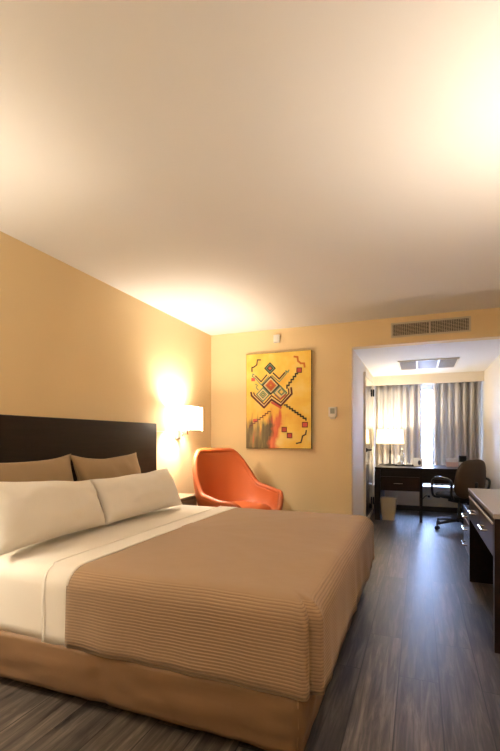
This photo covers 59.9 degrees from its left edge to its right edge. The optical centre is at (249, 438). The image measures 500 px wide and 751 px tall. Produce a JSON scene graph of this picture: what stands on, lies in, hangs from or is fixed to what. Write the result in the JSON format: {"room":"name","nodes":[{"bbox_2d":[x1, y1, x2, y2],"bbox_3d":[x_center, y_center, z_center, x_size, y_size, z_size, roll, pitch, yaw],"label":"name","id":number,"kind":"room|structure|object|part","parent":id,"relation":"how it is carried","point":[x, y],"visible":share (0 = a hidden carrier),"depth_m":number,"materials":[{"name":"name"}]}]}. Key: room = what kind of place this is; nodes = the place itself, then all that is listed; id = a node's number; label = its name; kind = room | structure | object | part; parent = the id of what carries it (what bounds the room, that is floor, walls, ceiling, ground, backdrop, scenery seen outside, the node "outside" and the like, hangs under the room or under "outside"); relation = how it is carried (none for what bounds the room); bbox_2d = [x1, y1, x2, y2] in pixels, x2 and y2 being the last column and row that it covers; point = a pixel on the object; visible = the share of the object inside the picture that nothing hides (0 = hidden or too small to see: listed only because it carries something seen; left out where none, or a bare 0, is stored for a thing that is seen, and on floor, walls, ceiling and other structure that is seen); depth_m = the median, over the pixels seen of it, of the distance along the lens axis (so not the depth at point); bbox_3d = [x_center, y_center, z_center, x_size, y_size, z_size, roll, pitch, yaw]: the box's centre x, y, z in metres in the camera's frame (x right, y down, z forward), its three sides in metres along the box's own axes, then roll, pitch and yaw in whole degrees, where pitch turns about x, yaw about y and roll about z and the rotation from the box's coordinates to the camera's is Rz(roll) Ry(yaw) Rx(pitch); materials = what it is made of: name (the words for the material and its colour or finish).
{"room":"hotel room","nodes":[
{"label":"hotel room","id":0,"kind":"room"},
{"bbox_2d":[0,231,210,505],"bbox_3d":[-1.683,-0.075,2.536,0.100,2.450,6.300,0,0,21],"label":"wall","id":1,"kind":"structure","parent":0,"point":[74,345],"depth_m":3.49,"materials":[{"name":"paint"}]},
{"bbox_2d":[0,414,156,480],"bbox_3d":[-1.346,0.500,3.172,0.060,1.300,2.270,0,0,21],"label":"headboard","id":2,"kind":"object","parent":1,"relation":"attached to","point":[22,438],"visible":0.36,"depth_m":3.21,"materials":[{"name":"brown wood"}]},
{"bbox_2d":[169,406,202,438],"bbox_3d":[-0.683,-0.168,4.561,0.289,0.335,0.267,0,0,21],"label":"wall sconce","id":3,"kind":"object","parent":1,"relation":"attached to","point":[182,419],"visible":1,"depth_m":4.46,"materials":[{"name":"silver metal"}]},
{"bbox_3d":[-0.780,-0.068,4.679,0.022,0.135,0.100,0,0,21],"label":"wall plate","id":4,"kind":"part","parent":3,"relation":"part of","materials":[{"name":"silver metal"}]},
{"bbox_3d":[-0.689,-0.119,4.635,0.088,0.142,0.183,0,0,-42],"label":"swing arm","id":5,"kind":"part","parent":3,"relation":"part of","materials":[{"name":"silver metal"}]},
{"bbox_2d":[0,0,499,334],"bbox_3d":[-0.077,-1.350,1.919,3.540,0.100,6.520,0,0,21],"label":"ceiling","id":6,"kind":"structure","parent":0,"point":[221,166],"depth_m":1.94,"materials":[{"name":"paint"}]},
{"bbox_2d":[0,508,499,750],"bbox_3d":[0.438,1.200,3.238,3.540,0.100,9.350,0,0,21],"label":"floor","id":7,"kind":"structure","parent":0,"point":[417,668],"depth_m":2.03,"materials":[{"name":"brown wood"}]},
{"bbox_2d":[0,583,365,750],"bbox_3d":[-0.378,0.873,2.771,2.000,0.555,2.000,0,0,21],"label":"bed","id":8,"kind":"object","parent":7,"relation":"on","point":[270,722],"visible":0.29,"depth_m":1.69,"materials":[{"name":"brown fabric"}]},
{"bbox_2d":[0,505,237,645],"bbox_3d":[-0.871,0.735,2.959,0.935,0.354,1.962,0,0,21],"label":"sheet","id":9,"kind":"object","parent":8,"relation":"on","point":[34,579],"visible":0.81,"depth_m":2.04,"materials":[{"name":"white fabric"}]},
{"bbox_2d":[0,454,73,481],"bbox_3d":[-1.356,0.333,2.575,0.208,0.462,0.934,0,0,21],"label":"pillow","id":10,"kind":"object","parent":9,"relation":"on","point":[56,469],"visible":0.35,"depth_m":2.66,"materials":[{"name":"beige fabric"}]},
{"bbox_2d":[0,480,105,555],"bbox_3d":[-1.120,0.376,2.435,0.263,0.353,0.820,0,0,21],"label":"pillow","id":11,"kind":"object","parent":9,"relation":"on","point":[34,512],"visible":1,"depth_m":2.27,"materials":[{"name":"white fabric"}]},
{"bbox_2d":[70,452,140,480],"bbox_3d":[-1.051,0.335,3.347,0.206,0.454,0.764,0,0,21],"label":"pillow","id":12,"kind":"object","parent":9,"relation":"on","point":[85,468],"visible":0.39,"depth_m":3.21,"materials":[{"name":"beige fabric"}]},
{"bbox_2d":[90,468,182,524],"bbox_3d":[-0.812,0.402,3.255,0.238,0.305,0.935,0,0,21],"label":"pillow","id":13,"kind":"object","parent":9,"relation":"on","point":[127,496],"visible":0.99,"depth_m":3.06,"materials":[{"name":"white fabric"}]},
{"bbox_2d":[64,508,373,701],"bbox_3d":[0.082,0.732,2.594,1.126,0.341,2.000,0,0,21],"label":"coverlet","id":14,"kind":"object","parent":8,"relation":"on","point":[261,600],"visible":1,"depth_m":1.77,"materials":[{"name":"brown fabric"}]},
{"bbox_2d":[179,493,196,505],"bbox_3d":[-0.729,0.860,4.305,0.259,0.580,0.490,0,0,21],"label":"nightstand","id":15,"kind":"object","parent":7,"relation":"on","point":[186,499],"visible":0.05,"depth_m":4.36,"materials":[{"name":"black wood"}]},
{"bbox_3d":[-0.633,0.705,4.268,0.015,0.190,0.430,0,0,21],"label":"drawer","id":16,"kind":"part","parent":15,"relation":"part of","materials":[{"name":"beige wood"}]},
{"bbox_2d":[192,448,283,509],"bbox_3d":[-0.118,0.622,4.507,0.865,1.041,0.889,0,0,-43],"label":"armchair","id":17,"kind":"object","parent":7,"relation":"on","point":[221,476],"visible":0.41,"depth_m":4.76,"materials":[{"name":"orange plastic"},{"name":"brushed chrome"}]},
{"bbox_2d":[232,501,270,509],"bbox_3d":[-0.098,0.712,4.486,0.592,0.073,0.599,0,0,-43],"label":"seat cushion","id":18,"kind":"object","parent":17,"relation":"on","point":[243,504],"depth_m":4.45,"materials":[{"name":"orange leather"}]},
{"bbox_2d":[380,496,397,520],"bbox_3d":[1.982,0.993,6.204,0.236,0.310,0.212,0,0,21],"label":"waste bin","id":19,"kind":"object","parent":7,"relation":"on","point":[388,504],"visible":0.97,"depth_m":6.12,"materials":[{"name":"beige plastic"}]},
{"bbox_2d":[375,464,468,522],"bbox_3d":[2.503,0.775,6.348,1.235,0.750,0.914,0,0,21],"label":"writing desk","id":20,"kind":"object","parent":7,"relation":"on","point":[387,477],"visible":0.77,"depth_m":6.05,"materials":[{"name":"brown wood"}]},
{"bbox_3d":[1.965,0.789,6.565,0.075,0.722,0.860,0,0,21],"label":"panel","id":21,"kind":"part","parent":20,"relation":"part of","materials":[{"name":"brown wood"}]},
{"bbox_2d":[376,429,403,464],"bbox_3d":[2.148,0.128,6.655,0.410,0.545,0.410,0,0,21],"label":"table lamp","id":22,"kind":"object","parent":20,"relation":"on","point":[384,436],"visible":0.96,"depth_m":6.49,"materials":[{"name":"white fabric"}]},
{"bbox_3d":[2.148,0.190,6.655,0.036,0.380,0.036,0,0,21],"label":"stem","id":23,"kind":"part","parent":22,"relation":"part of","materials":[{"name":"silver metal"}]},
{"bbox_3d":[2.148,-0.035,6.655,0.410,0.220,0.410,0,0,21],"label":"lamp shade","id":24,"kind":"part","parent":22,"relation":"part of","materials":[{"name":"beige fabric"}]},
{"bbox_3d":[2.094,0.627,6.069,0.515,0.195,0.030,0,0,21],"label":"drawer","id":25,"kind":"part","parent":20,"relation":"part of","materials":[{"name":"brown wood"}]},
{"bbox_2d":[400,448,403,464],"bbox_3d":[2.325,0.270,6.628,0.064,0.260,0.064,0,0,21],"label":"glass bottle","id":26,"kind":"object","parent":20,"relation":"on","point":[402,453],"visible":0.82,"depth_m":6.60,"materials":[{"name":"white glass"}]},
{"bbox_2d":[413,458,422,465],"bbox_3d":[2.491,0.340,6.436,0.130,0.120,0.092,0,0,21],"label":"tent card","id":27,"kind":"object","parent":20,"relation":"on","point":[416,461],"visible":0.95,"depth_m":6.41,"materials":[{"name":"white paper"}]},
{"bbox_3d":[2.356,0.789,5.978,0.040,0.722,0.050,0,0,21],"label":"leg","id":28,"kind":"part","parent":20,"relation":"part of","materials":[{"name":"brown wood"}]},
{"bbox_2d":[446,458,457,466],"bbox_3d":[2.952,0.337,6.309,0.203,0.127,0.120,0,0,21],"label":"tissue box","id":29,"kind":"object","parent":20,"relation":"on","point":[450,462],"visible":0.94,"depth_m":6.28,"materials":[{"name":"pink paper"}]},
{"bbox_2d":[458,456,466,464],"bbox_3d":[3.047,0.320,6.221,0.100,0.160,0.093,0,0,21],"label":"alarm clock","id":30,"kind":"object","parent":20,"relation":"on","point":[461,459],"visible":0.57,"depth_m":6.18,"materials":[{"name":"black plastic"}]},
{"bbox_3d":[3.053,0.789,6.140,0.040,0.722,0.860,0,0,21],"label":"panel","id":31,"kind":"part","parent":20,"relation":"part of","materials":[{"name":"brown wood"}]},
{"bbox_2d":[431,459,490,529],"bbox_3d":[2.655,0.700,5.552,0.652,0.901,0.656,0,0,-16],"label":"office chair","id":32,"kind":"object","parent":7,"relation":"on","point":[470,473],"visible":0.77,"depth_m":5.30,"materials":[{"name":"brown fabric"}]},
{"bbox_3d":[2.443,0.621,5.460,0.119,0.287,0.375,0,0,-16],"label":"armrest","id":33,"kind":"part","parent":32,"relation":"part of","materials":[{"name":"black plastic"}]},
{"bbox_3d":[2.589,1.048,5.696,0.046,0.073,0.289,0,0,-31],"label":"leg","id":34,"kind":"part","parent":32,"relation":"part of","materials":[{"name":"black plastic"}]},
{"bbox_3d":[2.506,1.048,5.517,0.289,0.073,0.046,0,0,-10],"label":"leg","id":35,"kind":"part","parent":32,"relation":"part of","materials":[{"name":"black plastic"}]},
{"bbox_3d":[2.668,0.724,5.575,0.480,0.082,0.470,0,0,-16],"label":"seat","id":36,"kind":"part","parent":32,"relation":"part of","materials":[{"name":"black fabric"}]},
{"bbox_3d":[2.736,0.495,5.330,0.471,0.498,0.132,0,0,-16],"label":"backrest","id":37,"kind":"part","parent":32,"relation":"part of","materials":[{"name":"brown leather"}]},
{"bbox_3d":[2.920,0.621,5.593,0.119,0.287,0.375,0,0,-16],"label":"armrest","id":38,"kind":"part","parent":32,"relation":"part of","materials":[{"name":"black plastic"}]},
{"bbox_2d":[461,505,468,554],"bbox_3d":[2.120,0.885,3.767,0.510,0.530,0.540,0,0,21],"label":"drawer pedestal","id":39,"kind":"object","parent":7,"relation":"on","point":[465,514],"visible":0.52,"depth_m":3.82,"materials":[{"name":"brown wood"}]},
{"bbox_3d":[1.926,0.675,3.843,0.020,0.066,0.510,0,0,21],"label":"drawer","id":40,"kind":"part","parent":39,"relation":"part of","materials":[{"name":"brown wood"}]},
{"bbox_3d":[1.926,0.785,3.843,0.020,0.120,0.510,0,0,21],"label":"drawer","id":41,"kind":"part","parent":39,"relation":"part of","materials":[{"name":"brown wood"}]},
{"bbox_3d":[1.926,0.917,3.843,0.020,0.135,0.510,0,0,21],"label":"drawer","id":42,"kind":"part","parent":39,"relation":"part of","materials":[{"name":"brown wood"}]},
{"bbox_2d":[467,488,499,653],"bbox_3d":[1.777,0.776,2.849,0.558,0.748,1.320,0,0,21],"label":"console desk","id":43,"kind":"object","parent":7,"relation":"on","point":[484,504],"visible":1,"depth_m":2.92,"materials":[{"name":"laminate"}]},
{"bbox_3d":[1.669,0.557,3.212,0.020,0.175,0.592,0,0,21],"label":"drawer","id":44,"kind":"part","parent":43,"relation":"part of","materials":[{"name":"brown wood"}]},
{"bbox_3d":[2.013,0.789,3.428,0.504,0.722,0.050,0,0,21],"label":"panel","id":45,"kind":"part","parent":43,"relation":"part of","materials":[{"name":"brown wood"}]},
{"bbox_3d":[1.560,0.444,2.934,0.020,0.032,1.200,0,0,21],"label":"rail","id":46,"kind":"part","parent":43,"relation":"part of","materials":[{"name":"brown wood"}]},
{"bbox_3d":[1.425,0.545,2.664,0.038,0.013,0.163,0,0,21],"label":"handle","id":47,"kind":"part","parent":43,"relation":"part of","materials":[{"name":"silver metal"}]},
{"bbox_3d":[1.451,0.557,2.655,0.020,0.175,0.592,0,0,21],"label":"drawer","id":48,"kind":"part","parent":43,"relation":"part of","materials":[{"name":"brown wood"}]},
{"bbox_3d":[1.558,0.789,2.263,0.504,0.722,0.050,0,0,21],"label":"panel","id":49,"kind":"part","parent":43,"relation":"part of","materials":[{"name":"brown wood"}]},
{"bbox_2d":[211,308,499,514],"bbox_3d":[1.039,-0.075,4.916,3.440,2.450,0.126,0,0,21],"label":"wall","id":50,"kind":"structure","parent":0,"point":[318,479],"depth_m":4.95,"materials":[{"name":"paint"}]},
{"bbox_2d":[273,334,279,342],"bbox_3d":[0.313,-1.183,5.119,0.076,0.095,0.036,0,0,21],"label":"wall sensor","id":51,"kind":"object","parent":50,"relation":"attached to","point":[276,338],"visible":1,"depth_m":5.10,"materials":[{"name":"white plastic"}]},
{"bbox_2d":[246,350,311,448],"bbox_3d":[0.333,-0.452,5.104,0.801,1.130,0.043,0,0,21],"label":"painting","id":52,"kind":"object","parent":50,"relation":"attached to","point":[278,384],"visible":1,"depth_m":5.08,"materials":[{"name":"fabric"}]},
{"bbox_2d":[328,407,336,418],"bbox_3d":[0.929,-0.292,4.882,0.094,0.135,0.029,0,0,21],"label":"thermostat","id":53,"kind":"object","parent":50,"relation":"attached to","point":[332,411],"visible":1,"depth_m":4.87,"materials":[{"name":"white plastic"}]},
{"bbox_2d":[391,316,470,337],"bbox_3d":[1.870,-1.163,4.516,0.769,0.155,0.014,0,0,21],"label":"air vent","id":54,"kind":"object","parent":50,"relation":"in","point":[455,324],"visible":1,"depth_m":4.51,"materials":[{"name":"metal"}]},
{"bbox_2d":[353,350,374,515],"bbox_3d":[1.596,0.068,6.178,0.120,2.165,2.630,0,0,21],"label":"wall","id":55,"kind":"structure","parent":0,"point":[359,367],"depth_m":5.35,"materials":[{"name":"beige paint"}]},
{"bbox_2d":[363,372,373,517],"bbox_3d":[1.747,0.120,6.274,0.090,2.040,1.000,0,0,21],"label":"door","id":56,"kind":"structure","parent":55,"relation":"in","point":[368,391],"depth_m":6.06,"materials":[{"name":"beige paint"}]},
{"bbox_3d":[1.714,0.120,6.277,0.022,1.940,0.920,0,0,21],"label":"mirror panel","id":57,"kind":"part","parent":56,"relation":"part of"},
{"bbox_2d":[354,339,499,376],"bbox_3d":[2.397,-1.065,5.865,1.600,0.100,2.630,0,0,21],"label":"ceiling","id":58,"kind":"structure","parent":0,"point":[474,356],"depth_m":5.28,"materials":[{"name":"paint"}]},
{"bbox_2d":[398,357,459,369],"bbox_3d":[2.392,-1.007,5.851,0.730,0.016,0.720,0,0,21],"label":"ceiling light","id":59,"kind":"object","parent":58,"relation":"in","point":[440,362],"visible":1,"depth_m":5.78,"materials":[{"name":"white plastic"}]},
{"bbox_3d":[2.165,-1.008,5.939,0.203,0.009,0.680,0,0,21],"label":"grille panel","id":60,"kind":"part","parent":59,"relation":"part of","materials":[{"name":"grey plastic"}]},
{"bbox_3d":[2.392,-1.008,5.851,0.236,0.009,0.680,0,0,21],"label":"grille panel","id":61,"kind":"part","parent":59,"relation":"part of","materials":[{"name":"grey plastic"}]},
{"bbox_3d":[2.619,-1.008,5.762,0.203,0.009,0.680,0,0,21],"label":"grille panel","id":62,"kind":"part","parent":59,"relation":"part of","materials":[{"name":"grey plastic"}]},
{"bbox_2d":[374,381,480,507],"bbox_3d":[2.850,0.018,7.051,1.820,2.265,0.330,0,0,21],"label":"wall","id":63,"kind":"structure","parent":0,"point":[404,497],"depth_m":6.91,"materials":[{"name":"beige paint"}]},
{"bbox_2d":[374,503,456,512],"bbox_3d":[2.797,1.110,6.908,1.585,0.080,0.015,0,0,21],"label":"baseboard","id":64,"kind":"structure","parent":63,"relation":"attached to","point":[398,507],"depth_m":6.89,"materials":[{"name":"black wood"}]},
{"bbox_2d":[421,387,446,485],"bbox_3d":[2.840,-0.049,7.163,1.080,1.602,0.050,0,0,21],"label":"window","id":65,"kind":"structure","parent":63,"relation":"attached to","point":[422,388],"depth_m":7.11,"materials":[{"name":"white glass"}]},
{"bbox_2d":[481,355,499,488],"bbox_3d":[3.189,0.068,5.556,0.100,2.165,2.630,0,0,21],"label":"wall","id":66,"kind":"structure","parent":0,"point":[490,387],"depth_m":5.82,"materials":[{"name":"beige paint"}]},
{"bbox_2d":[373,371,483,385],"bbox_3d":[2.756,-0.940,6.782,1.600,0.150,0.020,0,0,21],"label":"trim","id":67,"kind":"structure","parent":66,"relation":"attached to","point":[476,376],"depth_m":6.76,"materials":[{"name":"beige paint"}]},
{"bbox_2d":[375,384,421,466],"bbox_3d":[2.391,-0.102,7.009,0.725,1.653,0.119,0,0,21],"label":"curtain","id":68,"kind":"object","parent":67,"relation":"hanging from","point":[396,406],"visible":0.67,"depth_m":6.99,"materials":[{"name":"grey fabric"}]},
{"bbox_2d":[432,381,478,485],"bbox_3d":[3.170,-0.102,6.705,0.659,1.653,0.118,0,0,21],"label":"curtain","id":69,"kind":"object","parent":67,"relation":"hanging from","point":[455,406],"visible":0.68,"depth_m":6.71,"materials":[{"name":"grey fabric"}]}
]}

